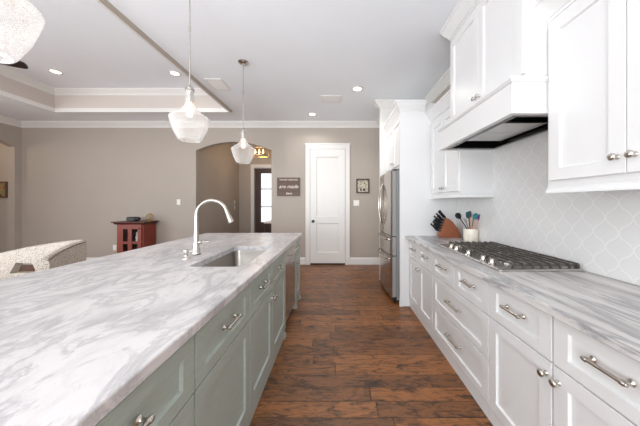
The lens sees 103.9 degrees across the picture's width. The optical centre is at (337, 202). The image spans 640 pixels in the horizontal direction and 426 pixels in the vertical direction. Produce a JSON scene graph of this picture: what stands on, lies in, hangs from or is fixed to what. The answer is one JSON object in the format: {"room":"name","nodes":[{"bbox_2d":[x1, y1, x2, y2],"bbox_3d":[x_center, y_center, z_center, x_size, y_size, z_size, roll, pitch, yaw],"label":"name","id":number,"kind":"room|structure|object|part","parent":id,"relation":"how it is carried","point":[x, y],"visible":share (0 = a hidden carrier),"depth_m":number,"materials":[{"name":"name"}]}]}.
{"room":"kitchen","nodes":[
{"label":"kitchen","id":0,"kind":"room"},
{"bbox_2d":[0,123,21,250],"bbox_3d":[-6.850,-0.205,1.185,0.140,3.050,8.370,0,0,0],"label":"wall","id":1,"kind":"structure","parent":0,"point":[10,136],"depth_m":5.25,"materials":[{"name":"beige paint"}]},
{"bbox_2d":[0,75,222,107],"bbox_3d":[-3.630,-1.917,2.375,3.260,0.363,4.550,0,0,0],"label":"wall","id":2,"kind":"structure","parent":0,"point":[8,85],"depth_m":4.64,"materials":[{"name":"paint"}]},
{"bbox_2d":[0,66,207,94],"bbox_3d":[-3.630,-2.050,2.375,3.260,0.100,4.550,0,0,0],"label":"trim","id":3,"kind":"structure","parent":2,"relation":"attached to","point":[5,72],"depth_m":4.59,"materials":[{"name":"white paint"}]},
{"bbox_2d":[0,0,230,112],"bbox_3d":[-3.630,-1.722,2.375,3.276,0.075,4.566,0,0,0],"label":"trim","id":4,"kind":"structure","parent":2,"relation":"attached to","point":[2,93],"depth_m":4.64,"materials":[{"name":"white paint"}]},
{"bbox_2d":[99,0,231,111],"bbox_3d":[-3.630,-1.711,2.375,3.328,0.038,4.618,0,0,0],"label":"trim","id":5,"kind":"structure","parent":2,"relation":"attached to","point":[106,3],"depth_m":2.70,"materials":[{"name":"beige paint"}]},
{"bbox_2d":[0,68,449,127],"bbox_3d":[-2.624,-1.673,1.185,8.312,0.115,8.370,0,0,0],"label":"trim","id":6,"kind":"structure","parent":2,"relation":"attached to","point":[443,83],"depth_m":5.30,"materials":[{"name":"white paint"}]},
{"bbox_2d":[0,128,378,256],"bbox_3d":[-3.590,-0.205,5.435,10.620,3.050,0.130,0,0,0],"label":"wall","id":7,"kind":"structure","parent":0,"point":[76,182],"depth_m":5.37,"materials":[{"name":"beige paint"}]},
{"bbox_2d":[0,182,7,197],"bbox_3d":[-7.375,-0.285,5.373,0.550,0.350,0.030,0,0,0],"label":"framed picture","id":8,"kind":"object","parent":7,"relation":"attached to","point":[3,185],"visible":0.9,"depth_m":5.37,"materials":[{"name":"brown wood"}]},
{"bbox_2d":[0,183,4,195],"bbox_3d":[-7.375,-0.285,5.378,0.490,0.290,0.008,0,0,0],"label":"print","id":9,"kind":"object","parent":8,"relation":"attached to","point":[2,185],"depth_m":5.37},
{"bbox_2d":[22,257,378,264],"bbox_3d":[-2.940,1.245,5.310,7.680,0.150,0.120,0,0,0],"label":"baseboard","id":10,"kind":"structure","parent":7,"relation":"attached to","point":[353,260],"depth_m":5.36,"materials":[{"name":"white paint"}]},
{"bbox_2d":[277,178,299,195],"bbox_3d":[-1.046,-0.347,5.357,0.493,0.393,0.022,0,0,0],"label":"wall sign","id":11,"kind":"object","parent":7,"relation":"attached to","point":[285,186],"visible":1,"depth_m":5.35,"materials":[{"name":"brown wood"}]},
{"bbox_2d":[305,143,349,264],"bbox_3d":[-0.211,0.022,5.317,0.977,2.595,0.102,0,0,0],"label":"door","id":12,"kind":"structure","parent":7,"relation":"in","point":[327,165],"depth_m":5.34,"materials":[{"name":"white paint"}]},
{"bbox_2d":[354,200,358,205],"bbox_3d":[0.405,0.000,5.364,0.120,0.120,0.011,0,0,0],"label":"light switch","id":13,"kind":"object","parent":7,"relation":"attached to","point":[356,202],"visible":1,"depth_m":5.36,"materials":[{"name":"white plastic"}]},
{"bbox_2d":[356,179,369,192],"bbox_3d":[0.542,-0.365,5.355,0.285,0.310,0.026,0,0,0],"label":"framed picture","id":14,"kind":"object","parent":7,"relation":"attached to","point":[362,185],"visible":1,"depth_m":5.36,"materials":[{"name":"black metal"}]},
{"bbox_2d":[358,180,367,191],"bbox_3d":[0.542,-0.365,5.361,0.225,0.250,0.006,0,0,0],"label":"print","id":15,"kind":"object","parent":14,"relation":"attached to","point":[362,184],"depth_m":5.36},
{"bbox_2d":[199,143,238,234],"bbox_3d":[-3.130,-0.205,6.650,0.120,3.050,2.300,0,0,0],"label":"wall","id":16,"kind":"structure","parent":0,"point":[218,168],"depth_m":6.50,"materials":[{"name":"beige paint"}]},
{"bbox_2d":[0,0,457,147],"bbox_3d":[-3.700,-1.965,2.950,11.000,0.470,12.100,0,0,0],"label":"ceiling","id":17,"kind":"structure","parent":0,"point":[297,52],"depth_m":3.04,"materials":[{"name":"paint"}]},
{"bbox_2d":[0,56,27,68],"bbox_3d":[-3.624,-1.682,1.900,1.435,0.834,1.502,0,0,0],"label":"ceiling fan","id":18,"kind":"object","parent":17,"relation":"hanging from","point":[19,64],"visible":1,"depth_m":2.31,"materials":[{"name":"brown metal"}]},
{"bbox_2d":[0,0,44,63],"bbox_3d":[-1.152,-1.107,0.800,0.282,1.243,0.282,0,0,0],"label":"pendant light","id":19,"kind":"object","parent":17,"relation":"hanging from","point":[28,2],"visible":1,"depth_m":0.88,"materials":[{"name":"white"}]},
{"bbox_2d":[47,68,63,74],"bbox_3d":[-4.500,-2.095,3.990,0.184,0.009,0.184,0,0,0],"label":"recessed light","id":20,"kind":"object","parent":17,"relation":"in","point":[55,71],"visible":1,"depth_m":3.98,"materials":[{"name":"beige"}]},
{"bbox_2d":[168,70,180,75],"bbox_3d":[-2.630,-2.095,4.040,0.184,0.009,0.184,0,0,0],"label":"recessed light","id":21,"kind":"object","parent":17,"relation":"in","point":[172,72],"visible":1,"depth_m":4.04,"materials":[{"name":"beige"}]},
{"bbox_2d":[168,0,209,142],"bbox_3d":[-1.152,-1.107,1.950,0.282,1.243,0.282,0,0,0],"label":"pendant light","id":22,"kind":"object","parent":17,"relation":"hanging from","point":[189,89],"visible":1,"depth_m":1.95,"materials":[{"name":"clear glass"}]},
{"bbox_3d":[-1.152,-0.685,1.950,0.282,0.399,0.282,0,0,0],"label":"lamp shade","id":23,"kind":"part","parent":22,"relation":"part of","materials":[{"name":"clear glass"}]},
{"bbox_3d":[-1.152,-0.727,1.950,0.046,0.114,0.046,0,0,0],"label":"bulb","id":24,"kind":"part","parent":22,"relation":"part of","materials":[{"name":"white glass"}]},
{"bbox_2d":[185,85,194,102],"bbox_3d":[-1.152,-0.850,1.950,0.066,0.130,0.066,0,0,0],"label":"socket","id":25,"kind":"object","parent":22,"relation":"attached to","point":[189,90],"depth_m":1.93,"materials":[{"name":"silver metal"}]},
{"bbox_3d":[-1.152,-1.292,1.950,0.016,0.795,0.016,0,0,0],"label":"rod","id":26,"kind":"part","parent":22,"relation":"part of","materials":[{"name":"silver metal"}]},
{"bbox_2d":[204,79,230,89],"bbox_3d":[-1.740,-1.724,3.650,0.240,0.011,0.340,0,0,0],"label":"ceiling vent","id":27,"kind":"object","parent":17,"relation":"in","point":[217,84],"visible":1,"depth_m":3.64,"materials":[{"name":"white metal"}]},
{"bbox_2d":[231,59,254,162],"bbox_3d":[-1.152,-1.107,3.060,0.282,1.243,0.282,0,0,0],"label":"pendant light","id":28,"kind":"object","parent":17,"relation":"hanging from","point":[243,62],"visible":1,"depth_m":3.05,"materials":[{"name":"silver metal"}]},
{"bbox_3d":[-1.152,-0.685,3.060,0.282,0.399,0.282,0,0,0],"label":"lamp shade","id":29,"kind":"part","parent":28,"relation":"part of","materials":[{"name":"clear glass"}]},
{"bbox_2d":[241,128,245,138],"bbox_3d":[-1.152,-0.850,3.060,0.066,0.130,0.066,0,0,0],"label":"socket","id":30,"kind":"object","parent":28,"relation":"attached to","point":[243,130],"depth_m":3.04,"materials":[{"name":"silver metal"}]},
{"bbox_3d":[-1.152,-1.292,3.060,0.016,0.795,0.016,0,0,0],"label":"rod","id":31,"kind":"part","parent":28,"relation":"part of","materials":[{"name":"silver metal"}]},
{"bbox_2d":[249,147,268,156],"bbox_3d":[-2.100,-1.494,6.700,0.400,0.469,0.400,0,0,0],"label":"hall ceiling light","id":32,"kind":"object","parent":17,"relation":"attached to","point":[263,151],"visible":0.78,"depth_m":6.68,"materials":[{"name":"gold metal"}]},
{"bbox_2d":[321,95,340,101],"bbox_3d":[-0.105,-1.724,4.150,0.330,0.011,0.260,0,0,0],"label":"ceiling vent","id":33,"kind":"object","parent":17,"relation":"in","point":[324,98],"visible":1,"depth_m":4.12,"materials":[{"name":"white metal"}]},
{"bbox_2d":[351,86,362,91],"bbox_3d":[0.300,-1.724,3.780,0.184,0.009,0.184,0,0,0],"label":"recessed light","id":34,"kind":"object","parent":17,"relation":"in","point":[355,88],"visible":1,"depth_m":3.77,"materials":[{"name":"white paint"}]},
{"bbox_2d":[239,148,270,232],"bbox_3d":[-2.035,-0.205,7.865,2.310,3.050,0.130,0,0,0],"label":"wall","id":35,"kind":"structure","parent":0,"point":[244,157],"depth_m":7.80,"materials":[{"name":"beige paint"}]},
{"bbox_2d":[251,164,270,232],"bbox_3d":[-2.110,0.060,7.815,1.180,2.520,0.120,0,0,0],"label":"door","id":36,"kind":"structure","parent":35,"relation":"in","point":[259,168],"depth_m":7.83,"materials":[{"name":"dark wood"},{"name":"glass"}]},
{"bbox_2d":[18,265,492,425],"bbox_3d":[-3.700,1.370,2.950,11.000,0.100,12.100,0,0,0],"label":"floor","id":37,"kind":"structure","parent":0,"point":[349,355],"depth_m":2.01,"materials":[{"name":"brown wood"}]},
{"bbox_2d":[0,240,85,279],"bbox_3d":[-3.316,0.869,2.596,1.677,0.902,0.986,0,0,0],"label":"sofa","id":38,"kind":"object","parent":37,"relation":"on","point":[57,254],"visible":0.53,"depth_m":2.99,"materials":[{"name":"beige fabric"}]},
{"bbox_3d":[-3.225,1.002,2.772,1.905,0.315,0.532,0,0,29],"label":"frame","id":39,"kind":"part","parent":38,"relation":"part of","materials":[{"name":"beige fabric"}]},
{"bbox_2d":[111,220,158,252],"bbox_3d":[-4.150,0.847,5.147,0.670,0.947,0.415,0,0,0],"label":"cabinet","id":40,"kind":"object","parent":37,"relation":"on","point":[126,230],"visible":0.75,"depth_m":5.00,"materials":[{"name":"red wood"}]},
{"bbox_3d":[-4.147,0.845,4.989,0.475,0.830,0.019,0,0,0],"label":"door","id":41,"kind":"part","parent":40,"relation":"part of","materials":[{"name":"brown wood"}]},
{"bbox_2d":[126,217,140,220],"bbox_3d":[-4.190,0.329,5.138,0.240,0.087,0.105,0,0,0],"label":"camcorder","id":42,"kind":"object","parent":40,"relation":"on","point":[127,218],"visible":0.98,"depth_m":5.09,"materials":[{"name":"black plastic"}]},
{"bbox_2d":[145,213,153,220],"bbox_3d":[-3.881,0.294,5.170,0.146,0.156,0.150,0,0,0],"label":"ornament","id":43,"kind":"object","parent":40,"relation":"on","point":[150,214],"visible":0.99,"depth_m":5.15,"materials":[{"name":"brown"}]},
{"bbox_2d":[95,335,193,425],"bbox_3d":[-0.816,0.889,0.552,0.678,0.862,0.703,0,0,0],"label":"base cabinet","id":44,"kind":"object","parent":37,"relation":"on","point":[165,397],"visible":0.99,"depth_m":0.76,"materials":[{"name":"green paint"}]},
{"bbox_3d":[-0.497,0.562,0.552,0.040,0.025,0.218,0,0,0],"label":"handle","id":45,"kind":"part","parent":44,"relation":"part of","materials":[{"name":"silver metal"}]},
{"bbox_2d":[0,233,301,425],"bbox_3d":[-1.165,0.438,1.850,1.339,0.039,3.300,0,0,0],"label":"countertop","id":46,"kind":"structure","parent":44,"relation":"on","point":[76,339],"depth_m":0.91,"materials":[{"name":"white stone"}]},
{"bbox_2d":[182,249,195,259],"bbox_3d":[-1.107,0.382,1.860,0.088,0.072,0.052,0,0,0],"label":"soap dispenser","id":47,"kind":"object","parent":46,"relation":"on","point":[186,257],"visible":1,"depth_m":1.85,"materials":[{"name":"silver metal"}]},
{"bbox_2d":[192,199,233,254],"bbox_3d":[-1.012,0.191,2.030,0.336,0.453,0.067,0,0,0],"label":"faucet","id":48,"kind":"object","parent":46,"relation":"on","point":[196,241],"visible":0.98,"depth_m":2.02,"materials":[{"name":"brushed nickel"}]},
{"bbox_3d":[-1.026,0.101,2.030,0.272,0.273,0.033,0,0,0],"label":"spout","id":49,"kind":"part","parent":48,"relation":"part of","materials":[{"name":"silver metal"}]},
{"bbox_2d":[201,250,266,266],"bbox_3d":[-0.803,0.547,2.025,0.387,0.179,0.794,0,0,0],"label":"sink","id":50,"kind":"object","parent":46,"relation":"in","point":[238,258],"visible":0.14,"depth_m":2.39,"materials":[{"name":"silver metal"}]},
{"bbox_3d":[-0.525,0.957,0.552,0.020,0.537,0.697,0,0,0],"label":"door","id":51,"kind":"part","parent":44,"relation":"part of","materials":[{"name":"green paint"}]},
{"bbox_2d":[193,284,249,425],"bbox_3d":[-0.816,0.889,1.190,0.678,0.862,0.567,0,0,0],"label":"base cabinet","id":52,"kind":"object","parent":37,"relation":"on","point":[221,393],"visible":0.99,"depth_m":1.16,"materials":[{"name":"green paint"}]},
{"bbox_3d":[-0.497,0.562,1.190,0.040,0.025,0.146,0,0,0],"label":"handle","id":53,"kind":"part","parent":52,"relation":"part of","materials":[{"name":"silver metal"}]},
{"bbox_2d":[249,251,285,424],"bbox_3d":[-0.816,0.889,1.980,0.678,0.862,1.009,0,0,0],"label":"base cabinet","id":54,"kind":"object","parent":37,"relation":"on","point":[267,319],"visible":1,"depth_m":1.83,"materials":[{"name":"green paint"}]},
{"bbox_3d":[-0.525,0.957,1.728,0.020,0.537,0.500,0,0,0],"label":"door","id":55,"kind":"part","parent":54,"relation":"part of","materials":[{"name":"green paint"}]},
{"bbox_3d":[-0.525,0.578,1.722,0.020,0.205,0.488,0,0,0],"label":"drawer","id":56,"kind":"part","parent":54,"relation":"part of","materials":[{"name":"green paint"}]},
{"bbox_3d":[-0.497,0.562,1.722,0.040,0.025,0.146,0,0,0],"label":"handle","id":57,"kind":"part","parent":54,"relation":"part of","materials":[{"name":"silver metal"}]},
{"bbox_3d":[-0.525,0.578,2.228,0.020,0.205,0.507,0,0,0],"label":"drawer","id":58,"kind":"part","parent":54,"relation":"part of","materials":[{"name":"green paint"}]},
{"bbox_3d":[-0.525,0.957,2.231,0.020,0.537,0.500,0,0,0],"label":"door","id":59,"kind":"part","parent":54,"relation":"part of","materials":[{"name":"green paint"}]},
{"bbox_2d":[286,242,298,323],"bbox_3d":[-0.799,0.892,2.797,0.671,0.855,0.604,0,0,0],"label":"dishwasher","id":60,"kind":"object","parent":37,"relation":"on","point":[290,252],"visible":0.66,"depth_m":2.78,"materials":[{"name":"silver metal"}]},
{"bbox_3d":[-0.538,0.917,2.797,0.031,0.605,0.604,0,0,0],"label":"door panel","id":61,"kind":"part","parent":60,"relation":"part of","materials":[{"name":"silver metal"}]},
{"bbox_3d":[-0.533,0.538,2.797,0.041,0.140,0.604,0,0,0],"label":"control panel","id":62,"kind":"part","parent":60,"relation":"part of","materials":[{"name":"silver metal"}]},
{"bbox_3d":[-0.489,0.530,2.795,0.051,0.017,0.508,0,0,0],"label":"handle","id":63,"kind":"part","parent":60,"relation":"part of","materials":[{"name":"silver metal"}]},
{"bbox_2d":[293,238,301,308],"bbox_3d":[-0.816,0.889,3.288,0.678,0.862,0.361,0,0,0],"label":"base cabinet","id":64,"kind":"object","parent":37,"relation":"on","point":[297,253],"visible":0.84,"depth_m":3.29,"materials":[{"name":"green paint"}]},
{"bbox_3d":[-0.525,0.578,3.279,0.020,0.205,0.335,0,0,0],"label":"drawer","id":65,"kind":"part","parent":64,"relation":"part of","materials":[{"name":"green paint"}]},
{"bbox_3d":[-0.525,0.947,3.279,0.020,0.517,0.335,0,0,0],"label":"door","id":66,"kind":"part","parent":64,"relation":"part of","materials":[{"name":"green paint"}]},
{"bbox_2d":[378,169,398,300],"bbox_3d":[1.061,0.436,3.757,0.878,1.768,0.910,0,0,0],"label":"refrigerator","id":67,"kind":"object","parent":37,"relation":"on","point":[388,199],"visible":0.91,"depth_m":3.39,"materials":[{"name":"silver metal"}]},
{"bbox_3d":[0.659,0.020,3.799,0.104,0.621,0.037,0,0,41],"label":"handle","id":68,"kind":"part","parent":67,"relation":"part of","materials":[{"name":"silver metal"}]},
{"bbox_3d":[0.733,0.005,3.985,0.095,0.860,0.449,0,0,0],"label":"door","id":69,"kind":"part","parent":67,"relation":"part of","materials":[{"name":"silver metal"}]},
{"bbox_3d":[0.659,0.020,3.715,0.104,0.621,0.037,0,0,-41],"label":"handle","id":70,"kind":"part","parent":67,"relation":"part of","materials":[{"name":"silver metal"}]},
{"bbox_3d":[0.733,0.977,3.757,0.095,0.537,0.904,0,0,0],"label":"drawer","id":71,"kind":"part","parent":67,"relation":"part of","materials":[{"name":"silver metal"}]},
{"bbox_3d":[0.733,0.572,3.757,0.095,0.247,0.904,0,0,0],"label":"drawer","id":72,"kind":"part","parent":67,"relation":"part of","materials":[{"name":"silver metal"}]},
{"bbox_3d":[0.733,0.005,3.530,0.095,0.860,0.449,0,0,0],"label":"door","id":73,"kind":"part","parent":67,"relation":"part of","materials":[{"name":"silver metal"}]},
{"bbox_2d":[383,100,455,306],"bbox_3d":[1.127,0.015,3.700,0.805,2.610,1.155,0,0,0],"label":"cabinet","id":74,"kind":"object","parent":37,"relation":"on","point":[407,129],"visible":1,"depth_m":3.20,"materials":[{"name":"white paint"}]},
{"bbox_3d":[0.842,-0.830,4.013,0.020,0.620,0.513,0,0,0],"label":"door","id":75,"kind":"part","parent":74,"relation":"part of","materials":[{"name":"white paint"}]},
{"bbox_3d":[0.815,-1.220,3.756,0.075,0.140,1.045,0,0,0],"label":"crown","id":76,"kind":"part","parent":74,"relation":"part of","materials":[{"name":"white paint"}]},
{"bbox_3d":[0.842,-0.830,3.499,0.020,0.620,0.508,0,0,0],"label":"door","id":77,"kind":"part","parent":74,"relation":"part of","materials":[{"name":"white paint"}]},
{"bbox_3d":[0.922,-1.230,3.178,0.395,0.120,0.109,0,0,0],"label":"crown","id":78,"kind":"part","parent":74,"relation":"part of","materials":[{"name":"white paint"}]},
{"bbox_2d":[409,241,432,338],"bbox_3d":[1.203,0.889,2.803,0.652,0.862,0.783,0,0,0],"label":"base cabinet","id":79,"kind":"object","parent":37,"relation":"on","point":[420,259],"visible":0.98,"depth_m":2.73,"materials":[{"name":"white paint"}]},
{"bbox_3d":[0.925,0.575,3.002,0.020,0.210,0.377,0,0,0],"label":"drawer","id":80,"kind":"part","parent":79,"relation":"part of","materials":[{"name":"white paint"}]},
{"bbox_3d":[0.925,0.957,2.998,0.020,0.537,0.386,0,0,0],"label":"door","id":81,"kind":"part","parent":79,"relation":"part of","materials":[{"name":"white paint"}]},
{"bbox_3d":[0.925,0.575,2.610,0.020,0.210,0.392,0,0,0],"label":"drawer","id":82,"kind":"part","parent":79,"relation":"part of","materials":[{"name":"white paint"}]},
{"bbox_3d":[0.925,0.957,2.607,0.020,0.537,0.386,0,0,0],"label":"door","id":83,"kind":"part","parent":79,"relation":"part of","materials":[{"name":"white paint"}]},
{"bbox_2d":[433,254,489,419],"bbox_3d":[1.203,0.889,1.962,0.652,0.862,0.893,0,0,0],"label":"base cabinet","id":84,"kind":"object","parent":37,"relation":"on","point":[461,316],"visible":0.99,"depth_m":1.82,"materials":[{"name":"white paint"}]},
{"bbox_3d":[0.925,0.575,2.186,0.020,0.210,0.440,0,0,0],"label":"drawer","id":85,"kind":"part","parent":84,"relation":"part of","materials":[{"name":"white paint"}]},
{"bbox_3d":[0.897,1.079,1.962,0.040,0.025,0.218,0,0,0],"label":"handle","id":86,"kind":"part","parent":84,"relation":"part of","materials":[{"name":"silver metal"}]},
{"bbox_3d":[0.897,0.806,1.962,0.040,0.025,0.218,0,0,0],"label":"handle","id":87,"kind":"part","parent":84,"relation":"part of","materials":[{"name":"silver metal"}]},
{"bbox_3d":[0.925,1.094,1.962,0.020,0.262,0.887,0,0,0],"label":"drawer","id":88,"kind":"part","parent":84,"relation":"part of","materials":[{"name":"white paint"}]},
{"bbox_3d":[0.925,0.822,1.962,0.020,0.267,0.887,0,0,0],"label":"drawer","id":89,"kind":"part","parent":84,"relation":"part of","materials":[{"name":"white paint"}]},
{"bbox_3d":[0.897,0.560,1.739,0.040,0.025,0.146,0,0,0],"label":"handle","id":90,"kind":"part","parent":84,"relation":"part of","materials":[{"name":"silver metal"}]},
{"bbox_3d":[0.925,0.575,1.739,0.020,0.210,0.440,0,0,0],"label":"drawer","id":91,"kind":"part","parent":84,"relation":"part of","materials":[{"name":"white paint"}]},
{"bbox_2d":[405,236,639,362],"bbox_3d":[1.190,0.438,1.748,0.657,0.039,2.895,0,0,0],"label":"countertop","id":92,"kind":"structure","parent":84,"relation":"on","point":[607,310],"depth_m":1.14,"materials":[{"name":"white stone"}]},
{"bbox_2d":[437,218,460,237],"bbox_3d":[1.355,0.300,3.045,0.248,0.235,0.110,0,0,0],"label":"knife block","id":93,"kind":"object","parent":92,"relation":"on","point":[449,229],"visible":0.93,"depth_m":2.99,"materials":[{"name":"brown wood"}]},
{"bbox_2d":[463,228,478,241],"bbox_3d":[1.450,0.348,2.720,0.150,0.140,0.150,0,0,0],"label":"utensil crock","id":94,"kind":"object","parent":92,"relation":"on","point":[470,235],"visible":0.86,"depth_m":2.66,"materials":[{"name":"beige ceramic"}]},
{"bbox_2d":[455,213,467,228],"bbox_3d":[1.406,0.256,2.756,0.203,0.297,0.058,0,0,26],"label":"ladle","id":95,"kind":"object","parent":94,"relation":"in","point":[457,215],"visible":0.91,"depth_m":2.78,"materials":[{"name":"black plastic"}]},
{"bbox_2d":[466,211,471,228],"bbox_3d":[1.423,0.243,2.683,0.168,0.322,0.044,0,0,-44],"label":"spatula","id":96,"kind":"object","parent":94,"relation":"in","point":[468,214],"visible":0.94,"depth_m":2.65,"materials":[{"name":"teal plastic"}]},
{"bbox_2d":[472,213,478,228],"bbox_3d":[1.471,0.255,2.698,0.095,0.296,0.045,0,0,24],"label":"spoon","id":97,"kind":"object","parent":94,"relation":"in","point":[475,215],"visible":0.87,"depth_m":2.69,"materials":[{"name":"teal plastic"}]},
{"bbox_2d":[438,241,582,270],"bbox_3d":[1.245,0.393,1.990,0.520,0.046,0.940,0,0,0],"label":"cooktop","id":98,"kind":"object","parent":92,"relation":"in","point":[504,257],"visible":1,"depth_m":1.75,"materials":[{"name":"silver metal"}]},
{"bbox_3d":[1.035,0.389,1.775,0.048,0.038,0.048,0,0,0],"label":"control knob","id":99,"kind":"part","parent":98,"relation":"part of","materials":[{"name":"silver metal"}]},
{"bbox_3d":[1.035,0.389,1.675,0.048,0.038,0.048,0,0,0],"label":"control knob","id":100,"kind":"part","parent":98,"relation":"part of","materials":[{"name":"silver metal"}]},
{"bbox_2d":[489,283,554,425],"bbox_3d":[1.203,0.889,1.290,0.652,0.862,0.447,0,0,0],"label":"base cabinet","id":101,"kind":"object","parent":37,"relation":"on","point":[521,335],"visible":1,"depth_m":1.27,"materials":[{"name":"white paint"}]},
{"bbox_3d":[0.897,0.560,1.290,0.040,0.025,0.146,0,0,0],"label":"handle","id":102,"kind":"part","parent":101,"relation":"part of","materials":[{"name":"silver metal"}]},
{"bbox_3d":[0.925,0.575,1.290,0.020,0.210,0.441,0,0,0],"label":"drawer","id":103,"kind":"part","parent":101,"relation":"part of","materials":[{"name":"white paint"}]},
{"bbox_3d":[0.898,0.745,1.096,0.037,0.033,0.033,0,0,0],"label":"knob","id":104,"kind":"part","parent":101,"relation":"part of","materials":[{"name":"silver metal"}]},
{"bbox_2d":[548,318,639,425],"bbox_3d":[1.203,0.889,0.837,0.652,0.862,0.452,0,0,0],"label":"base cabinet","id":105,"kind":"object","parent":37,"relation":"on","point":[593,383],"visible":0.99,"depth_m":0.90,"materials":[{"name":"white paint"}]},
{"bbox_3d":[0.898,0.745,1.034,0.037,0.033,0.033,0,0,0],"label":"knob","id":106,"kind":"part","parent":105,"relation":"part of","materials":[{"name":"silver metal"}]},
{"bbox_3d":[0.925,0.957,0.837,0.020,0.537,0.446,0,0,0],"label":"door","id":107,"kind":"part","parent":105,"relation":"part of","materials":[{"name":"white paint"}]},
{"bbox_3d":[0.897,0.560,0.837,0.040,0.025,0.146,0,0,0],"label":"handle","id":108,"kind":"part","parent":105,"relation":"part of","materials":[{"name":"silver metal"}]},
{"bbox_2d":[379,109,393,278],"bbox_3d":[1.129,-0.205,4.825,0.807,3.050,1.090,0,0,0],"label":"wall","id":109,"kind":"structure","parent":0,"point":[384,114],"depth_m":4.28,"materials":[{"name":"white paint"}]},
{"bbox_2d":[433,85,637,285],"bbox_3d":[1.592,-0.205,1.185,0.120,3.050,8.370,0,0,0],"label":"wall","id":110,"kind":"structure","parent":0,"point":[447,89],"depth_m":3.55,"materials":[{"name":"beige paint"}]},
{"bbox_2d":[426,90,493,198],"bbox_3d":[1.331,-0.600,2.783,0.398,1.090,0.825,0,0,0],"label":"upper cabinet","id":111,"kind":"object","parent":110,"relation":"attached to","point":[454,174],"visible":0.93,"depth_m":2.57,"materials":[{"name":"white paint"}]},
{"bbox_3d":[1.197,-0.550,3.000,0.020,0.860,0.352,0,0,0],"label":"door","id":112,"kind":"part","parent":111,"relation":"part of","materials":[{"name":"white paint"}]},
{"bbox_3d":[1.331,-1.085,2.783,0.398,0.120,0.825,0,0,0],"label":"crown","id":113,"kind":"part","parent":111,"relation":"part of","materials":[{"name":"white paint"}]},
{"bbox_3d":[1.197,-0.550,2.643,0.020,0.860,0.352,0,0,0],"label":"door","id":114,"kind":"part","parent":111,"relation":"part of","materials":[{"name":"white paint"}]},
{"bbox_3d":[1.361,-0.074,2.812,0.339,0.038,0.766,0,0,0],"label":"rail","id":115,"kind":"part","parent":111,"relation":"part of","materials":[{"name":"white paint"}]},
{"bbox_2d":[437,76,548,150],"bbox_3d":[1.250,-0.617,1.938,0.537,0.208,1.045,0,0,0],"label":"range hood","id":116,"kind":"object","parent":110,"relation":"attached to","point":[516,109],"visible":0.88,"depth_m":1.75,"materials":[{"name":"white paint"}]},
{"bbox_2d":[440,0,547,119],"bbox_3d":[1.280,-1.228,1.938,0.500,0.993,1.169,0,0,0],"label":"upper cabinet","id":117,"kind":"object","parent":110,"relation":"attached to","point":[492,41],"visible":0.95,"depth_m":1.80,"materials":[{"name":"white paint"}]},
{"bbox_3d":[1.280,-1.650,1.938,0.500,0.150,1.169,0,0,0],"label":"crown","id":118,"kind":"part","parent":117,"relation":"part of","materials":[{"name":"white paint"}]},
{"bbox_3d":[1.100,-1.153,2.180,0.020,0.775,0.468,0,0,0],"label":"door","id":119,"kind":"part","parent":117,"relation":"part of","materials":[{"name":"white paint"}]},
{"bbox_3d":[1.100,-1.153,1.707,0.020,0.775,0.468,0,0,0],"label":"door","id":120,"kind":"part","parent":117,"relation":"part of","materials":[{"name":"white paint"}]},
{"bbox_2d":[456,131,639,285],"bbox_3d":[1.526,-0.106,1.748,0.011,1.047,2.895,0,0,0],"label":"backsplash","id":121,"kind":"structure","parent":110,"relation":"attached to","point":[599,232],"depth_m":1.80,"materials":[{"name":"tile"}]},
{"bbox_2d":[534,0,639,192],"bbox_3d":[1.329,-0.600,1.018,0.403,1.090,0.829,0,0,0],"label":"upper cabinet","id":122,"kind":"object","parent":110,"relation":"attached to","point":[594,45],"visible":1,"depth_m":1.17,"materials":[{"name":"white paint"}]},
{"bbox_3d":[1.167,-1.085,1.026,0.080,0.120,0.813,0,0,0],"label":"crown","id":123,"kind":"part","parent":122,"relation":"part of","materials":[{"name":"white paint"}]},
{"bbox_3d":[1.197,-0.560,1.218,0.020,0.870,0.376,0,0,0],"label":"door","id":124,"kind":"part","parent":122,"relation":"part of","materials":[{"name":"white paint"}]},
{"bbox_3d":[1.361,-0.074,1.018,0.339,0.038,0.829,0,0,0],"label":"rail","id":125,"kind":"part","parent":122,"relation":"part of","materials":[{"name":"white paint"}]},
{"bbox_3d":[1.171,-0.195,1.060,0.037,0.033,0.033,0,0,0],"label":"knob","id":126,"kind":"part","parent":122,"relation":"part of","materials":[{"name":"silver metal"}]},
{"bbox_3d":[1.171,-0.195,0.996,0.037,0.033,0.033,0,0,0],"label":"knob","id":127,"kind":"part","parent":122,"relation":"part of","materials":[{"name":"silver metal"}]},
{"bbox_3d":[1.197,-0.560,0.836,0.020,0.870,0.381,0,0,0],"label":"door","id":128,"kind":"part","parent":122,"relation":"part of","materials":[{"name":"white paint"}]}
]}

